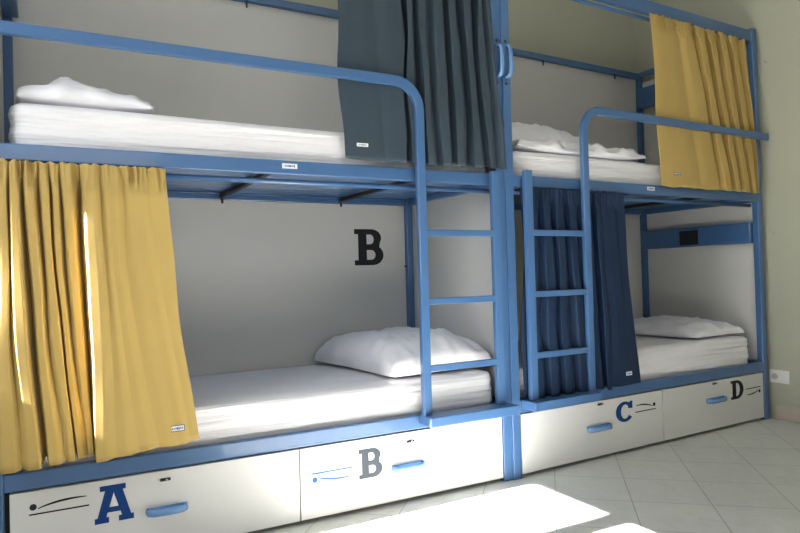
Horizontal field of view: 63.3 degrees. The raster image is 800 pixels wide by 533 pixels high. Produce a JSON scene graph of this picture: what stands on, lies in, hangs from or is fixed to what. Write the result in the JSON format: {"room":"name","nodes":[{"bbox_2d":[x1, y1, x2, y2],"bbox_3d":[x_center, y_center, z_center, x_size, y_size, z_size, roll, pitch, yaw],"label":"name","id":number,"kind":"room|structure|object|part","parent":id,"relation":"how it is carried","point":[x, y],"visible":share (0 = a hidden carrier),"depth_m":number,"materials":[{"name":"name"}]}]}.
{"room":"dormitory","nodes":[
{"label":"dormitory","id":0,"kind":"room"},
{"bbox_2d":[4,417,799,532],"bbox_3d":[1.131,1.008,1.639,6.650,0.100,6.000,-1,-1,-28],"label":"floor","id":1,"kind":"structure","parent":0,"point":[743,477],"depth_m":2.75,"materials":[{"name":"tile"}]},
{"bbox_2d":[0,0,519,532],"bbox_3d":[-0.626,-0.214,2.893,2.110,2.474,1.011,-1,-1,-28],"label":"bunk bed","id":2,"kind":"object","parent":1,"relation":"on","point":[275,260],"visible":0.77,"depth_m":3.04,"materials":[{"name":"blue metal"}]},
{"bbox_3d":[-1.544,-0.854,2.470,0.010,0.930,0.825,-1,-1,-28],"label":"panel","id":3,"kind":"part","parent":2,"relation":"part of","materials":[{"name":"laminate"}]},
{"bbox_3d":[-1.318,-0.207,2.082,0.050,2.474,0.040,-1,-1,-28],"label":"post","id":4,"kind":"part","parent":2,"relation":"part of","materials":[{"name":"blue metal"}]},
{"bbox_3d":[-1.716,-0.175,2.850,0.050,2.454,0.040,-1,-1,-28],"label":"post","id":5,"kind":"part","parent":2,"relation":"part of","materials":[{"name":"blue metal"}]},
{"bbox_2d":[0,0,18,17],"bbox_3d":[-1.523,-1.187,2.497,0.062,0.155,0.825,-1,-1,-28],"label":"shelf","id":6,"kind":"object","parent":2,"relation":"attached to","point":[8,8],"depth_m":2.78,"materials":[{"name":"blue metal"}]},
{"bbox_2d":[0,158,198,473],"bbox_3d":[-1.006,0.142,2.145,0.649,0.984,0.095,-1,-1,-27],"label":"curtain","id":7,"kind":"object","parent":2,"relation":"hanging from","point":[93,362],"visible":1,"depth_m":2.12,"materials":[{"name":"yellow fabric"}]},
{"bbox_3d":[-0.828,0.863,2.319,0.970,0.279,0.040,-1,-1,-28],"label":"drawer","id":8,"kind":"part","parent":2,"relation":"part of","materials":[{"name":"laminate"}]},
{"bbox_3d":[-0.816,0.857,2.280,0.143,0.026,0.042,-1,-1,-28],"label":"handle","id":9,"kind":"part","parent":2,"relation":"part of","materials":[{"name":"blue plastic"}]},
{"bbox_3d":[-0.865,-0.891,3.350,1.994,0.994,0.014,-1,-1,-28],"label":"panel","id":10,"kind":"part","parent":2,"relation":"part of","materials":[{"name":"laminate"}]},
{"bbox_3d":[-0.613,-0.073,2.392,1.653,1.440,0.026,-1,-1,-28],"label":"guard rail","id":11,"kind":"part","parent":2,"relation":"part of","materials":[{"name":"blue metal"}]},
{"bbox_3d":[-0.429,-0.388,2.559,1.974,0.055,0.028,-1,-1,-28],"label":"bed rail","id":12,"kind":"part","parent":2,"relation":"part of","materials":[{"name":"blue metal"}]},
{"bbox_2d":[8,103,484,172],"bbox_3d":[-0.632,-0.474,2.949,1.950,0.169,0.837,-1,-1,-28],"label":"mattress","id":13,"kind":"object","parent":2,"relation":"on","point":[34,124],"visible":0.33,"depth_m":2.38,"materials":[{"name":"white fabric"}]},
{"bbox_2d":[15,77,154,113],"bbox_3d":[-1.224,-0.625,2.547,0.455,0.151,0.629,-1,-1,-25],"label":"pillow","id":14,"kind":"object","parent":13,"relation":"on","point":[63,91],"visible":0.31,"depth_m":2.28,"materials":[{"name":"white fabric"}]},
{"bbox_3d":[-0.400,0.679,2.544,1.974,0.057,0.028,-1,-1,-28],"label":"bed rail","id":15,"kind":"part","parent":2,"relation":"part of","materials":[{"name":"blue metal"}]},
{"bbox_2d":[20,363,491,470],"bbox_3d":[-0.604,0.594,2.933,1.953,0.167,0.837,-1,-1,-28],"label":"mattress","id":16,"kind":"object","parent":2,"relation":"on","point":[234,406],"visible":0.44,"depth_m":2.71,"materials":[{"name":"white fabric"}]},
{"bbox_2d":[314,326,491,377],"bbox_3d":[-0.007,0.406,3.265,0.577,0.191,0.804,-1,-1,-33],"label":"pillow","id":17,"kind":"object","parent":16,"relation":"on","point":[393,352],"visible":0.79,"depth_m":3.02,"materials":[{"name":"white fabric"}]},
{"bbox_3d":[-0.871,-1.397,3.343,1.974,0.042,0.028,-1,-1,-28],"label":"rail","id":18,"kind":"part","parent":2,"relation":"part of","materials":[{"name":"blue metal"}]},
{"bbox_3d":[-0.844,-0.365,3.329,1.974,0.055,0.028,-1,-1,-28],"label":"bed rail","id":19,"kind":"part","parent":2,"relation":"part of","materials":[{"name":"blue metal"}]},
{"bbox_3d":[-0.837,0.149,3.335,1.994,1.033,0.014,-1,-1,-28],"label":"panel","id":20,"kind":"part","parent":2,"relation":"part of","materials":[{"name":"laminate"}]},
{"bbox_3d":[-0.447,-0.338,2.595,1.974,0.022,0.022,-1,-1,-28],"label":"curtain rod","id":21,"kind":"part","parent":2,"relation":"part of","materials":[{"name":"blue metal"}]},
{"bbox_3d":[0.034,0.847,2.784,0.980,0.279,0.040,-1,-1,-28],"label":"drawer","id":22,"kind":"part","parent":2,"relation":"part of","materials":[{"name":"laminate"}]},
{"bbox_3d":[0.043,0.847,2.743,0.159,0.026,0.042,-1,-1,-28],"label":"handle","id":23,"kind":"part","parent":2,"relation":"part of","materials":[{"name":"blue plastic"}]},
{"bbox_3d":[0.053,-0.209,3.804,0.050,2.454,0.040,-1,-1,-28],"label":"post","id":24,"kind":"part","parent":2,"relation":"part of","materials":[{"name":"blue metal"}]},
{"bbox_2d":[337,0,506,169],"bbox_3d":[0.093,-0.911,2.850,0.828,0.949,0.107,-1,-1,-28],"label":"curtain","id":25,"kind":"object","parent":2,"relation":"hanging from","point":[445,49],"visible":0.96,"depth_m":2.82,"materials":[{"name":"fabric"}]},
{"bbox_3d":[0.255,-0.394,3.426,0.032,0.055,0.825,-1,-1,-28],"label":"bed rail","id":26,"kind":"part","parent":2,"relation":"part of","materials":[{"name":"blue metal"}]},
{"bbox_3d":[0.283,0.120,3.427,0.010,1.033,0.825,-1,-1,-28],"label":"panel","id":27,"kind":"part","parent":2,"relation":"part of","materials":[{"name":"laminate"}]},
{"bbox_2d":[419,402,519,427],"bbox_3d":[0.312,0.651,2.855,0.468,0.042,0.099,-1,-1,-28],"label":"step","id":28,"kind":"structure","parent":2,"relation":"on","point":[430,419],"depth_m":2.81,"materials":[{"name":"blue metal"}]},
{"bbox_3d":[0.256,-0.888,3.441,0.010,0.930,0.825,-1,-1,-28],"label":"panel","id":29,"kind":"part","parent":2,"relation":"part of","materials":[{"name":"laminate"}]},
{"bbox_3d":[0.464,-0.961,3.016,0.022,0.160,0.049,-1,-1,-28],"label":"grab handle","id":30,"kind":"part","parent":2,"relation":"part of","materials":[{"name":"blue plastic"}]},
{"bbox_3d":[0.463,-0.241,3.043,0.050,2.474,0.040,-1,-1,-28],"label":"post","id":31,"kind":"part","parent":2,"relation":"part of","materials":[{"name":"blue metal"}]},
{"bbox_2d":[492,0,769,479],"bbox_3d":[1.194,-0.248,3.919,2.106,2.474,1.011,-1,-1,-31],"label":"bunk bed","id":32,"kind":"object","parent":1,"relation":"on","point":[691,252],"visible":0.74,"depth_m":3.99,"materials":[{"name":"blue metal"}]},
{"bbox_3d":[0.509,-0.962,3.034,0.022,0.160,0.049,-1,-1,-31],"label":"grab handle","id":33,"kind":"part","parent":32,"relation":"part of","materials":[{"name":"blue plastic"}]},
{"bbox_3d":[0.509,-0.242,3.061,0.050,2.474,0.040,-1,-1,-31],"label":"post","id":34,"kind":"part","parent":32,"relation":"part of","materials":[{"name":"blue metal"}]},
{"bbox_2d":[522,391,600,411],"bbox_3d":[0.778,0.642,3.112,0.427,0.042,0.099,-1,-1,-31],"label":"step","id":35,"kind":"structure","parent":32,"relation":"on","point":[535,404],"depth_m":3.05,"materials":[{"name":"blue metal"}]},
{"bbox_3d":[0.936,-0.913,4.366,1.978,0.970,0.014,-1,-1,-31],"label":"panel","id":36,"kind":"part","parent":32,"relation":"part of","materials":[{"name":"laminate"}]},
{"bbox_3d":[0.931,-1.407,4.358,1.958,0.042,0.028,-1,-1,-31],"label":"rail","id":37,"kind":"part","parent":32,"relation":"part of","materials":[{"name":"blue metal"}]},
{"bbox_3d":[0.957,-0.399,4.345,1.958,0.055,0.028,-1,-1,-31],"label":"bed rail","id":38,"kind":"part","parent":32,"relation":"part of","materials":[{"name":"blue metal"}]},
{"bbox_3d":[0.963,0.115,4.351,1.978,1.033,0.014,-1,-1,-31],"label":"panel","id":39,"kind":"part","parent":32,"relation":"part of","materials":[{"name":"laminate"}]},
{"bbox_2d":[519,187,640,398],"bbox_3d":[0.913,0.119,3.239,0.789,1.015,0.067,-1,-1,-31],"label":"curtain","id":40,"kind":"object","parent":32,"relation":"hanging from","point":[558,259],"visible":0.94,"depth_m":3.21,"materials":[{"name":"blue fabric"}]},
{"bbox_3d":[1.001,0.828,3.326,1.020,0.279,0.040,-1,-1,-31],"label":"drawer","id":41,"kind":"part","parent":32,"relation":"part of","materials":[{"name":"laminate"}]},
{"bbox_3d":[1.021,0.819,3.291,0.165,0.026,0.042,-1,-1,-31],"label":"handle","id":42,"kind":"part","parent":32,"relation":"part of","materials":[{"name":"blue plastic"}]},
{"bbox_2d":[513,151,687,187],"bbox_3d":[1.175,-0.500,3.967,1.936,0.153,0.838,-1,-1,-31],"label":"mattress","id":43,"kind":"object","parent":32,"relation":"on","point":[541,164],"visible":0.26,"depth_m":3.37,"materials":[{"name":"white fabric"}]},
{"bbox_2d":[512,122,588,143],"bbox_3d":[0.697,-0.687,3.712,0.842,0.239,0.470,-1,-1,-33],"label":"pillow","id":44,"kind":"object","parent":43,"relation":"on","point":[535,132],"visible":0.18,"depth_m":3.51,"materials":[{"name":"white fabric"}]},
{"bbox_2d":[512,137,645,160],"bbox_3d":[0.941,-0.623,3.443,0.949,0.090,0.159,-1,-1,-31],"label":"sheet","id":45,"kind":"object","parent":43,"relation":"on","point":[549,145],"visible":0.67,"depth_m":3.35,"materials":[{"name":"white fabric"}]},
{"bbox_3d":[1.368,-0.372,3.618,2.000,0.022,0.022,-1,-1,-31],"label":"curtain rod","id":46,"kind":"part","parent":32,"relation":"part of","materials":[{"name":"blue metal"}]},
{"bbox_2d":[518,335,748,398],"bbox_3d":[1.185,0.551,3.941,1.891,0.186,0.836,-1,-1,-31],"label":"mattress","id":47,"kind":"object","parent":32,"relation":"on","point":[658,356],"visible":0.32,"depth_m":3.79,"materials":[{"name":"white fabric"}]},
{"bbox_2d":[633,315,744,337],"bbox_3d":[1.772,0.388,4.276,0.484,0.122,0.753,-1,-1,-33],"label":"pillow","id":48,"kind":"object","parent":47,"relation":"on","point":[661,325],"visible":0.88,"depth_m":4.08,"materials":[{"name":"white fabric"}]},
{"bbox_3d":[1.387,-0.422,3.584,2.000,0.055,0.028,-1,-1,-31],"label":"bed rail","id":49,"kind":"part","parent":32,"relation":"part of","materials":[{"name":"blue metal"}]},
{"bbox_3d":[1.416,0.645,3.568,2.000,0.057,0.028,-1,-1,-31],"label":"bed rail","id":50,"kind":"part","parent":32,"relation":"part of","materials":[{"name":"blue metal"}]},
{"bbox_3d":[1.826,-0.230,4.854,0.050,2.430,0.040,-1,-1,-31],"label":"post","id":51,"kind":"part","parent":32,"relation":"part of","materials":[{"name":"blue metal"}]},
{"bbox_2d":[637,84,654,108],"bbox_3d":[2.001,-1.260,4.492,0.062,0.140,0.825,-1,-1,-31],"label":"shelf","id":52,"kind":"object","parent":32,"relation":"attached to","point":[645,94],"depth_m":4.77,"materials":[{"name":"blue metal"}]},
{"bbox_3d":[1.345,-1.392,3.624,2.000,0.018,0.018,-1,-1,-31],"label":"curtain rod","id":53,"kind":"part","parent":32,"relation":"part of","materials":[{"name":"blue metal"}]},
{"bbox_3d":[1.357,-1.442,3.603,2.000,0.073,0.030,-1,-1,-31],"label":"rail","id":54,"kind":"part","parent":32,"relation":"part of","materials":[{"name":"blue metal"}]},
{"bbox_3d":[1.623,-0.109,3.654,1.645,1.429,0.026,-1,-1,-31],"label":"guard rail","id":55,"kind":"part","parent":32,"relation":"part of","materials":[{"name":"blue metal"}]},
{"bbox_2d":[679,230,697,244],"bbox_3d":[1.992,-0.198,4.474,0.006,0.099,0.140,-1,-1,-31],"label":"power socket","id":56,"kind":"object","parent":32,"relation":"attached to","point":[686,237],"depth_m":4.47,"materials":[{"name":"black plastic"}]},
{"bbox_3d":[2.016,-1.443,4.501,0.036,0.035,0.825,-1,-1,-31],"label":"rail","id":57,"kind":"part","parent":32,"relation":"part of","materials":[{"name":"blue metal"}]},
{"bbox_3d":[2.045,-0.921,4.502,0.010,0.930,0.825,-1,-1,-31],"label":"panel","id":58,"kind":"part","parent":32,"relation":"part of","materials":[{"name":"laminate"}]},
{"bbox_2d":[641,222,752,248],"bbox_3d":[2.030,-0.204,4.477,0.062,0.133,0.825,-1,-1,-31],"label":"shelf","id":59,"kind":"object","parent":32,"relation":"attached to","point":[712,235],"depth_m":4.41,"materials":[{"name":"blue metal"}]},
{"bbox_3d":[2.043,-0.426,4.486,0.032,0.055,0.825,-1,-1,-31],"label":"bed rail","id":60,"kind":"part","parent":32,"relation":"part of","materials":[{"name":"blue metal"}]},
{"bbox_3d":[2.072,0.087,4.487,0.010,1.033,0.825,-1,-1,-31],"label":"panel","id":61,"kind":"part","parent":32,"relation":"part of","materials":[{"name":"laminate"}]},
{"bbox_2d":[649,12,758,192],"bbox_3d":[1.799,-0.929,3.830,0.975,0.971,0.089,-1,-1,-31],"label":"curtain","id":62,"kind":"object","parent":32,"relation":"hanging from","point":[701,75],"visible":0.97,"depth_m":3.77,"materials":[{"name":"yellow fabric"}]},
{"bbox_3d":[1.855,0.813,3.837,0.964,0.279,0.040,-1,-1,-31],"label":"drawer","id":63,"kind":"part","parent":32,"relation":"part of","materials":[{"name":"laminate"}]},
{"bbox_3d":[1.861,0.779,3.794,0.165,0.026,0.042,-1,-1,-31],"label":"handle","id":64,"kind":"part","parent":32,"relation":"part of","materials":[{"name":"blue plastic"}]},
{"bbox_3d":[2.269,-0.274,4.112,0.050,2.474,0.040,-1,-1,-31],"label":"post","id":65,"kind":"part","parent":32,"relation":"part of","materials":[{"name":"blue metal"}]},
{"bbox_2d":[286,0,635,72],"bbox_3d":[-0.602,-0.590,3.740,5.650,3.250,0.150,-1,-1,-28],"label":"wall","id":66,"kind":"structure","parent":0,"point":[566,29],"depth_m":4.68,"materials":[{"name":"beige paint"}]},
{"bbox_2d":[634,0,799,417],"bbox_3d":[3.290,-0.711,2.673,0.150,3.250,5.700,-1,-1,-31],"label":"wall","id":67,"kind":"structure","parent":0,"point":[776,23],"depth_m":4.07,"materials":[{"name":"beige paint"}]},
{"bbox_2d":[769,369,789,383],"bbox_3d":[2.381,0.692,4.074,0.017,0.084,0.124,-1,-1,-31],"label":"wall outlet","id":68,"kind":"object","parent":67,"relation":"attached to","point":[775,376],"visible":1,"depth_m":4.07,"materials":[{"name":"white plastic"}]},
{"bbox_2d":[771,372,778,379],"bbox_3d":[2.367,0.692,4.091,0.006,0.048,0.048,-1,-1,-31],"label":"socket","id":69,"kind":"object","parent":68,"relation":"attached to","point":[774,375],"depth_m":4.09,"materials":[{"name":"white plastic"}]},
{"bbox_2d":[776,405,799,422],"bbox_3d":[3.472,0.860,2.256,0.014,0.088,4.280,-1,-1,-31],"label":"baseboard","id":70,"kind":"structure","parent":67,"relation":"attached to","point":[786,413],"depth_m":4.02,"materials":[{"name":"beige tile"}]},
{"bbox_2d":[776,402,799,407],"bbox_3d":[3.471,0.807,2.257,0.012,0.018,4.280,-1,-1,-31],"label":"trim","id":71,"kind":"structure","parent":67,"relation":"attached to","point":[777,403],"depth_m":4.03,"materials":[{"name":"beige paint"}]}
]}

